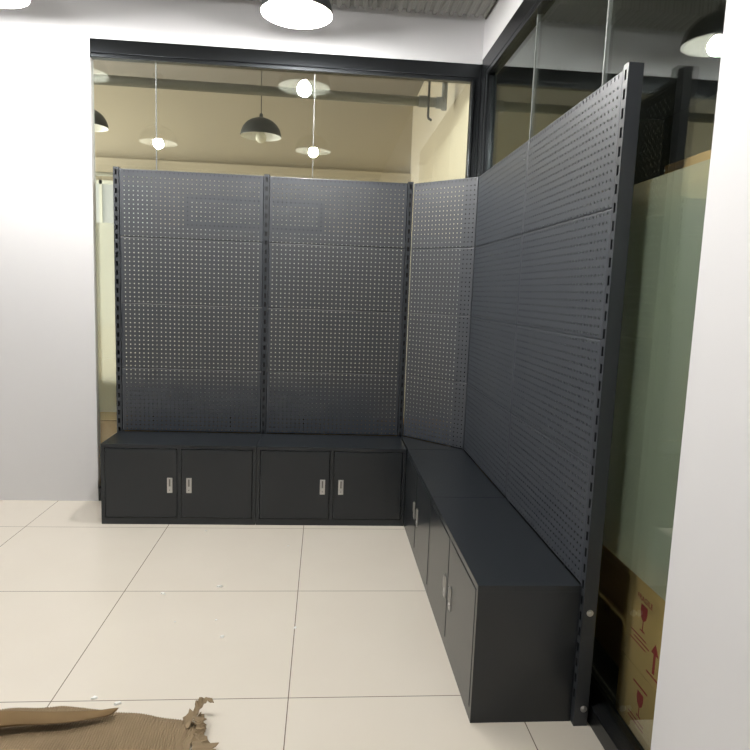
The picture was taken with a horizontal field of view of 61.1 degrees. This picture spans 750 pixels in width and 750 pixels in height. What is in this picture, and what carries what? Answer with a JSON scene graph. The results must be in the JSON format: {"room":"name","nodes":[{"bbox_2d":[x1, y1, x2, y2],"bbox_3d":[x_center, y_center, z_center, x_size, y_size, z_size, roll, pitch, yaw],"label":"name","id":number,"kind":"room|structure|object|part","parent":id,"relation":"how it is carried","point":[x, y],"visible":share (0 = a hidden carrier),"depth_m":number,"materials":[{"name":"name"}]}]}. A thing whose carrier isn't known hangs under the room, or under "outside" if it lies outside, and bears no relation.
{"room":"retail shop","nodes":[
{"label":"retail shop","id":0,"kind":"room"},
{"bbox_2d":[113,166,263,432],"bbox_3d":[-1.176,-0.205,4.035,0.904,2.114,0.046,2,7,-5],"label":"pegboard panel","id":1,"kind":"object","parent":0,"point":[118,173],"visible":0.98,"depth_m":3.98,"materials":[{"name":"grey metal"}]},
{"bbox_3d":[-1.126,-1.040,3.913,0.869,0.404,0.014,2,7,-5],"label":"perforated panel","id":2,"kind":"part","parent":1,"relation":"part of","materials":[{"name":"grey metal"}]},
{"bbox_3d":[-1.141,-0.639,3.965,0.869,0.404,0.014,2,7,-5],"label":"perforated panel","id":3,"kind":"part","parent":1,"relation":"part of","materials":[{"name":"grey metal"}]},
{"bbox_3d":[-1.156,-0.238,4.017,0.869,0.404,0.014,2,7,-5],"label":"perforated panel","id":4,"kind":"part","parent":1,"relation":"part of","materials":[{"name":"grey metal"}]},
{"bbox_3d":[-1.171,0.163,4.069,0.869,0.404,0.014,2,7,-5],"label":"perforated panel","id":5,"kind":"part","parent":1,"relation":"part of","materials":[{"name":"grey metal"}]},
{"bbox_2d":[0,0,484,500],"bbox_3d":[-1.920,-0.920,3.938,5.330,3.500,0.060,2,7,-5],"label":"wall","id":6,"kind":"structure","parent":0,"point":[50,441],"depth_m":3.90,"materials":[{"name":"white paint"}]},
{"bbox_2d":[89,38,481,500],"bbox_3d":[-0.532,-0.564,4.099,2.458,2.856,0.111,2,7,-5],"label":"window","id":7,"kind":"structure","parent":6,"relation":"in","point":[100,49],"depth_m":3.98,"materials":[{"name":"black metal"}]},
{"bbox_2d":[187,197,321,230],"bbox_3d":[-0.767,-1.026,4.042,0.860,0.190,0.018,2,7,-5],"label":"framed board","id":8,"kind":"object","parent":7,"relation":"attached to","point":[187,197],"visible":0.09,"depth_m":4.04,"materials":[{"name":"black"}]},
{"bbox_3d":[-0.767,-1.026,4.042,0.816,0.146,0.002,2,7,-5],"label":"board panel","id":9,"kind":"part","parent":8,"relation":"part of","materials":[{"name":"grey metal"}]},
{"bbox_2d":[94,85,412,234],"bbox_3d":[-2.232,-1.338,7.068,5.400,3.500,0.180,2,7,-5],"label":"wall","id":10,"kind":"structure","parent":0,"point":[197,131],"depth_m":6.94,"materials":[{"name":"beige paint"}]},
{"bbox_2d":[95,172,155,223],"bbox_3d":[-3.481,-1.371,6.822,2.270,1.635,0.102,2,7,-5],"label":"window","id":11,"kind":"structure","parent":10,"relation":"in","point":[104,188],"depth_m":6.84,"materials":[{"name":"white"}]},
{"bbox_3d":[-3.451,-2.151,6.721,2.270,0.060,0.102,2,7,-5],"label":"curtain rail","id":12,"kind":"part","parent":11,"relation":"part of","materials":[{"name":"grey metal"}]},
{"bbox_2d":[0,441,643,749],"bbox_3d":[-0.475,1.207,1.969,8.400,0.100,11.200,2,7,-5],"label":"floor","id":13,"kind":"structure","parent":0,"point":[85,614],"depth_m":2.61,"materials":[{"name":"beige tile"}]},
{"bbox_2d":[0,697,218,749],"bbox_3d":[-0.912,1.135,1.748,0.890,0.068,0.750,2,7,-5],"label":"cardboard sheet","id":14,"kind":"object","parent":13,"relation":"on","point":[61,727],"visible":1,"depth_m":2.00,"materials":[{"name":"brown cardboard"}]},
{"bbox_2d":[100,420,154,442],"bbox_3d":[-1.718,0.533,4.385,0.485,0.521,0.395,2,7,-5],"label":"carton","id":15,"kind":"object","parent":13,"relation":"on","point":[108,428],"visible":0.02,"depth_m":4.16,"materials":[{"name":"brown"}]},
{"bbox_2d":[100,412,153,420],"bbox_3d":[-1.701,0.137,4.328,0.469,0.280,0.365,2,7,-5],"label":"carton","id":16,"kind":"object","parent":15,"relation":"on","point":[103,415],"visible":0.02,"depth_m":4.16,"materials":[{"name":"brown"}]},
{"bbox_2d":[100,431,261,524],"bbox_3d":[-1.174,0.631,3.929,0.898,0.484,0.355,2,7,-5],"label":"storage cabinet","id":17,"kind":"object","parent":13,"relation":"on","point":[189,478],"visible":0.97,"depth_m":3.77,"materials":[{"name":"black metal"}]},
{"bbox_3d":[-1.379,0.637,3.752,0.412,0.417,0.018,2,7,-5],"label":"door","id":18,"kind":"part","parent":17,"relation":"part of","materials":[{"name":"black metal"}]},
{"bbox_3d":[-1.214,0.652,3.754,0.031,0.092,0.009,2,7,-5],"label":"handle","id":19,"kind":"part","parent":17,"relation":"part of","materials":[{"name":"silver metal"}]},
{"bbox_3d":[-1.103,0.655,3.763,0.031,0.092,0.009,2,7,-5],"label":"handle","id":20,"kind":"part","parent":17,"relation":"part of","materials":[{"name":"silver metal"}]},
{"bbox_3d":[-0.942,0.649,3.788,0.412,0.417,0.018,2,7,-5],"label":"door","id":21,"kind":"part","parent":17,"relation":"part of","materials":[{"name":"black metal"}]},
{"bbox_2d":[155,422,230,432],"bbox_3d":[-1.230,0.546,4.425,0.485,0.521,0.395,2,7,-5],"label":"carton","id":22,"kind":"object","parent":13,"relation":"on","point":[230,422],"visible":0.02,"depth_m":4.20,"materials":[{"name":"brown"}]},
{"bbox_2d":[157,416,230,421],"bbox_3d":[-1.213,0.149,4.368,0.469,0.280,0.365,2,7,-5],"label":"carton","id":23,"kind":"object","parent":22,"relation":"on","point":[157,416],"visible":0.02,"depth_m":4.20,"materials":[{"name":"brown"}]},
{"bbox_2d":[231,423,303,433],"bbox_3d":[-0.742,0.559,4.465,0.485,0.521,0.395,2,7,-5],"label":"carton","id":24,"kind":"object","parent":13,"relation":"on","point":[303,423],"visible":0.02,"depth_m":4.25,"materials":[{"name":"brown"}]},
{"bbox_2d":[256,434,406,525],"bbox_3d":[-0.278,0.655,4.003,0.898,0.484,0.355,2,7,-5],"label":"storage cabinet","id":25,"kind":"object","parent":13,"relation":"on","point":[302,479],"visible":1,"depth_m":3.84,"materials":[{"name":"black metal"}]},
{"bbox_3d":[-0.483,0.661,3.825,0.412,0.417,0.018,2,7,-5],"label":"door","id":26,"kind":"part","parent":25,"relation":"part of","materials":[{"name":"black metal"}]},
{"bbox_3d":[-0.317,0.676,3.828,0.031,0.092,0.009,2,7,-5],"label":"handle","id":27,"kind":"part","parent":25,"relation":"part of","materials":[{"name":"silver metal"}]},
{"bbox_3d":[-0.206,0.679,3.837,0.031,0.092,0.009,2,7,-5],"label":"handle","id":28,"kind":"part","parent":25,"relation":"part of","materials":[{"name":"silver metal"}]},
{"bbox_3d":[-0.045,0.673,3.861,0.412,0.417,0.018,2,7,-5],"label":"door","id":29,"kind":"part","parent":25,"relation":"part of","materials":[{"name":"black metal"}]},
{"bbox_2d":[260,174,413,436],"bbox_3d":[-0.261,-0.181,4.111,0.930,2.114,0.046,2,7,-5],"label":"pegboard panel","id":30,"kind":"object","parent":13,"relation":"on","point":[268,221],"visible":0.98,"depth_m":4.05,"materials":[{"name":"grey metal"}]},
{"bbox_3d":[-0.274,0.187,4.143,0.860,0.404,0.014,2,7,-5],"label":"perforated panel","id":31,"kind":"part","parent":30,"relation":"part of","materials":[{"name":"grey metal"}]},
{"bbox_3d":[-0.259,-0.214,4.091,0.860,0.404,0.014,2,7,-5],"label":"perforated panel","id":32,"kind":"part","parent":30,"relation":"part of","materials":[{"name":"grey metal"}]},
{"bbox_3d":[-0.243,-0.615,4.039,0.860,0.404,0.014,2,7,-5],"label":"perforated panel","id":33,"kind":"part","parent":30,"relation":"part of","materials":[{"name":"grey metal"}]},
{"bbox_3d":[-0.229,-1.016,3.987,0.860,0.404,0.014,2,7,-5],"label":"perforated panel","id":34,"kind":"part","parent":30,"relation":"part of","materials":[{"name":"grey metal"}]},
{"bbox_2d":[307,427,375,435],"bbox_3d":[-0.254,0.572,4.505,0.485,0.521,0.395,2,7,-5],"label":"carton","id":35,"kind":"object","parent":13,"relation":"on","point":[307,427],"visible":0.02,"depth_m":4.28,"materials":[{"name":"brown"}]},
{"bbox_2d":[376,418,446,445],"bbox_3d":[0.234,0.573,4.543,0.480,0.546,0.395,2,7,-5],"label":"carton","id":36,"kind":"object","parent":13,"relation":"on","point":[403,418],"visible":0.02,"depth_m":4.33,"materials":[{"name":"brown"}]},
{"bbox_2d":[401,436,462,522],"bbox_3d":[0.349,0.671,4.061,0.345,0.484,0.343,2,7,-5],"label":"base cabinet","id":37,"kind":"object","parent":13,"relation":"on","point":[410,443],"visible":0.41,"depth_m":3.94,"materials":[{"name":"black metal"}]},
{"bbox_2d":[403,177,478,448],"bbox_3d":[0.397,-0.375,3.946,0.475,1.619,0.015,9,10,41],"label":"pegboard panel","id":38,"kind":"object","parent":37,"relation":"on","point":[473,183],"visible":1,"depth_m":3.93,"materials":[{"name":"grey metal"}]},
{"bbox_3d":[0.375,0.227,4.024,0.475,0.404,0.014,9,10,41],"label":"perforated panel","id":39,"kind":"part","parent":38,"relation":"part of","materials":[{"name":"grey metal"}]},
{"bbox_3d":[0.390,-0.174,3.972,0.475,0.404,0.014,9,10,41],"label":"perforated panel","id":40,"kind":"part","parent":38,"relation":"part of","materials":[{"name":"grey metal"}]},
{"bbox_3d":[0.405,-0.576,3.920,0.475,0.404,0.014,9,10,41],"label":"perforated panel","id":41,"kind":"part","parent":38,"relation":"part of","materials":[{"name":"grey metal"}]},
{"bbox_3d":[0.420,-0.977,3.868,0.475,0.404,0.014,9,10,41],"label":"perforated panel","id":42,"kind":"part","parent":38,"relation":"part of","materials":[{"name":"grey metal"}]},
{"bbox_2d":[404,449,503,592],"bbox_3d":[0.389,0.753,3.443,0.355,0.484,0.898,2,7,-5],"label":"storage cabinet","id":43,"kind":"object","parent":13,"relation":"on","point":[429,473],"visible":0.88,"depth_m":3.33,"materials":[{"name":"black metal"}]},
{"bbox_3d":[0.212,0.710,3.645,0.018,0.417,0.412,2,7,-5],"label":"door","id":44,"kind":"part","parent":43,"relation":"part of","materials":[{"name":"black metal"}]},
{"bbox_3d":[0.212,0.741,3.481,0.009,0.092,0.031,2,7,-5],"label":"handle","id":45,"kind":"part","parent":43,"relation":"part of","materials":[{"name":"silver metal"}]},
{"bbox_3d":[0.221,0.756,3.371,0.009,0.092,0.031,2,7,-5],"label":"handle","id":46,"kind":"part","parent":43,"relation":"part of","materials":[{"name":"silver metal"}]},
{"bbox_3d":[0.246,0.768,3.211,0.018,0.417,0.412,2,7,-5],"label":"door","id":47,"kind":"part","parent":43,"relation":"part of","materials":[{"name":"black metal"}]},
{"bbox_2d":[464,140,528,496],"bbox_3d":[0.614,-0.287,3.333,0.014,1.619,0.910,2,7,-5],"label":"pegboard panel","id":48,"kind":"object","parent":43,"relation":"on","point":[485,312],"visible":1,"depth_m":3.24,"materials":[{"name":"grey metal"}]},
{"bbox_3d":[0.591,0.315,3.411,0.014,0.404,0.910,2,7,-5],"label":"perforated panel","id":49,"kind":"part","parent":48,"relation":"part of","materials":[{"name":"grey metal"}]},
{"bbox_3d":[0.606,-0.087,3.359,0.014,0.404,0.910,2,7,-5],"label":"perforated panel","id":50,"kind":"part","parent":48,"relation":"part of","materials":[{"name":"grey metal"}]},
{"bbox_3d":[0.621,-0.488,3.306,0.014,0.404,0.910,2,7,-5],"label":"perforated panel","id":51,"kind":"part","parent":48,"relation":"part of","materials":[{"name":"grey metal"}]},
{"bbox_3d":[0.636,-0.889,3.254,0.014,0.404,0.910,2,7,-5],"label":"perforated panel","id":52,"kind":"part","parent":48,"relation":"part of","materials":[{"name":"grey metal"}]},
{"bbox_2d":[427,497,580,722],"bbox_3d":[0.459,0.871,2.553,0.355,0.484,0.898,2,7,-5],"label":"storage cabinet","id":53,"kind":"object","parent":13,"relation":"on","point":[505,609],"visible":1,"depth_m":2.14,"materials":[{"name":"black metal"}]},
{"bbox_3d":[0.282,0.829,2.755,0.018,0.417,0.412,2,7,-5],"label":"door","id":54,"kind":"part","parent":53,"relation":"part of","materials":[{"name":"black metal"}]},
{"bbox_3d":[0.282,0.860,2.591,0.009,0.092,0.031,2,7,-5],"label":"handle","id":55,"kind":"part","parent":53,"relation":"part of","materials":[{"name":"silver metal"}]},
{"bbox_3d":[0.291,0.874,2.482,0.009,0.092,0.031,2,7,-5],"label":"handle","id":56,"kind":"part","parent":53,"relation":"part of","materials":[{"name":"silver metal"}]},
{"bbox_3d":[0.316,0.886,2.321,0.018,0.417,0.412,2,7,-5],"label":"door","id":57,"kind":"part","parent":53,"relation":"part of","materials":[{"name":"black metal"}]},
{"bbox_2d":[506,62,643,725],"bbox_3d":[0.695,0.070,2.460,0.054,2.114,0.954,2,7,-5],"label":"pegboard panel","id":58,"kind":"object","parent":13,"relation":"on","point":[620,156],"visible":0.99,"depth_m":2.19,"materials":[{"name":"grey metal"}]},
{"bbox_3d":[0.661,0.433,2.519,0.014,0.404,0.894,2,7,-5],"label":"perforated panel","id":59,"kind":"part","parent":58,"relation":"part of","materials":[{"name":"grey metal"}]},
{"bbox_3d":[0.676,0.032,2.467,0.014,0.404,0.894,2,7,-5],"label":"perforated panel","id":60,"kind":"part","parent":58,"relation":"part of","materials":[{"name":"grey metal"}]},
{"bbox_3d":[0.692,-0.369,2.414,0.014,0.404,0.894,2,7,-5],"label":"perforated panel","id":61,"kind":"part","parent":58,"relation":"part of","materials":[{"name":"grey metal"}]},
{"bbox_3d":[0.707,-0.770,2.362,0.014,0.404,0.894,2,7,-5],"label":"perforated panel","id":62,"kind":"part","parent":58,"relation":"part of","materials":[{"name":"grey metal"}]},
{"bbox_2d":[595,588,623,667],"bbox_3d":[1.188,1.014,2.610,0.492,0.241,0.500,2,7,-5],"label":"carton","id":63,"kind":"object","parent":13,"relation":"on","point":[609,619],"visible":0.09,"depth_m":2.56,"materials":[{"name":"brown cardboard"}]},
{"bbox_2d":[599,545,627,613],"bbox_3d":[1.179,0.735,2.568,0.492,0.320,0.470,2,7,-5],"label":"carton","id":64,"kind":"object","parent":63,"relation":"on","point":[613,572],"visible":0.02,"depth_m":2.50,"materials":[{"name":"brown cardboard"}]},
{"bbox_2d":[615,649,655,749],"bbox_3d":[1.126,1.116,1.873,0.502,0.223,0.745,2,7,-5],"label":"carton","id":65,"kind":"object","parent":13,"relation":"on","point":[635,696],"visible":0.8,"depth_m":2.09,"materials":[{"name":"brown cardboard"}]},
{"bbox_2d":[621,568,664,690],"bbox_3d":[1.137,0.818,1.834,0.502,0.378,0.745,2,7,-5],"label":"carton","id":66,"kind":"object","parent":65,"relation":"on","point":[644,609],"visible":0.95,"depth_m":2.05,"materials":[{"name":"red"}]},
{"bbox_3d":[1.155,0.339,1.772,0.502,0.590,0.745,2,7,-5],"label":"carton","id":67,"kind":"object","parent":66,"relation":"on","visible":0},
{"bbox_3d":[1.176,-0.231,1.698,0.502,0.560,0.745,2,7,-5],"label":"carton","id":68,"kind":"object","parent":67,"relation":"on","visible":0},
{"bbox_2d":[664,150,710,173],"bbox_3d":[1.187,-0.587,1.800,0.400,0.120,0.682,2,7,-5],"label":"carton","id":69,"kind":"object","parent":68,"relation":"on","point":[706,155],"visible":0.2,"depth_m":1.97,"materials":[{"name":"brown cardboard"}]},
{"bbox_2d":[93,0,726,119],"bbox_3d":[-0.342,-2.361,1.505,8.400,0.100,11.200,2,7,-5],"label":"ceiling","id":70,"kind":"structure","parent":0,"point":[678,43],"depth_m":5.68,"materials":[{"name":"grey paint"}]},
{"bbox_2d":[94,109,108,131],"bbox_3d":[-2.587,-2.553,5.674,0.372,0.760,0.372,2,7,-5],"label":"pendant lamp","id":71,"kind":"object","parent":70,"relation":"hanging from","point":[101,125],"visible":0.17,"depth_m":5.68,"materials":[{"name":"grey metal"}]},
{"bbox_2d":[240,71,280,142],"bbox_3d":[-1.038,-2.511,5.802,0.372,0.760,0.372,2,7,-5],"label":"pendant lamp","id":72,"kind":"object","parent":70,"relation":"hanging from","point":[260,129],"visible":0.94,"depth_m":5.75,"materials":[{"name":"black metal"}]},
{"bbox_3d":[-1.046,-2.278,5.832,0.372,0.173,0.372,2,7,-5],"label":"lamp shade","id":73,"kind":"part","parent":72,"relation":"part of","materials":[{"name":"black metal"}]},
{"bbox_3d":[-1.049,-2.197,5.843,0.100,0.125,0.100,2,7,-5],"label":"bulb","id":74,"kind":"part","parent":72,"relation":"part of","materials":[{"name":"beige glass"}]},
{"bbox_3d":[-1.033,-2.638,5.785,0.100,0.505,0.100,2,7,-5],"label":"cord","id":75,"kind":"part","parent":72,"relation":"part of","materials":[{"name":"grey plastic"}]},
{"bbox_2d":[94,74,447,110],"bbox_3d":[-1.992,-2.390,4.457,5.095,0.724,0.082,2,7,-5],"label":"ceiling pipe","id":76,"kind":"object","parent":70,"relation":"attached to","point":[112,80],"visible":0.78,"depth_m":4.58,"materials":[{"name":"grey plastic"}]},
{"bbox_2d":[427,81,431,120],"bbox_3d":[0.412,-2.268,4.604,0.041,0.825,0.018,8,10,40],"label":"hanging rod","id":77,"kind":"object","parent":70,"relation":"hanging from","point":[429,83],"visible":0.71,"depth_m":4.64,"materials":[{"name":"grey metal"}]},
{"bbox_2d":[410,0,749,749],"bbox_3d":[0.837,-0.544,1.839,0.100,3.500,11.000,2,7,-5],"label":"wall","id":78,"kind":"structure","parent":0,"point":[702,702],"depth_m":1.53,"materials":[{"name":"white paint"}]},
{"bbox_2d":[463,0,709,749],"bbox_3d":[0.737,-0.370,2.885,0.072,2.880,2.567,2,7,-5],"label":"window","id":79,"kind":"structure","parent":78,"relation":"in","point":[668,212],"depth_m":1.93,"materials":[{"name":"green glass"}]},
{"bbox_2d":[490,93,716,227],"bbox_3d":[2.327,-0.510,2.012,2.900,3.500,11.100,2,7,-5],"label":"wall","id":80,"kind":"structure","parent":0,"point":[687,133],"depth_m":7.17,"materials":[{"name":"grey paint"}]},
{"bbox_3d":[-1.670,-2.187,-0.212,5.482,0.100,7.968,2,7,-5],"label":"ceiling","id":81,"kind":"structure","parent":0,"visible":0},
{"bbox_2d":[0,0,29,7],"bbox_3d":[-1.931,-2.221,3.149,0.372,0.718,0.372,2,7,-5],"label":"pendant lamp","id":82,"kind":"object","parent":81,"relation":"hanging from","point":[3,3],"visible":1,"depth_m":3.36,"materials":[{"name":"grey ceramic"}]},
{"bbox_2d":[261,0,332,28],"bbox_3d":[-0.397,-2.180,3.275,0.372,0.718,0.372,2,7,-5],"label":"pendant lamp","id":83,"kind":"object","parent":81,"relation":"hanging from","point":[297,14],"visible":1,"depth_m":3.41,"materials":[{"name":"grey ceramic"}]},
{"bbox_3d":[-0.408,-1.886,3.313,0.100,0.125,0.100,2,7,-5],"label":"bulb","id":84,"kind":"part","parent":83,"relation":"part of","materials":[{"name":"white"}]},
{"bbox_3d":[-0.405,-1.968,3.303,0.372,0.173,0.372,2,7,-5],"label":"lamp shade","id":85,"kind":"part","parent":83,"relation":"part of","materials":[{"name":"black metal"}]},
{"bbox_2d":[250,0,496,18],"bbox_3d":[-0.508,-2.383,3.614,2.414,0.412,0.256,2,7,-5],"label":"duct","id":86,"kind":"object","parent":81,"relation":"attached to","point":[468,7],"visible":0.87,"depth_m":3.74,"materials":[{"name":"silver metal"}]}
]}

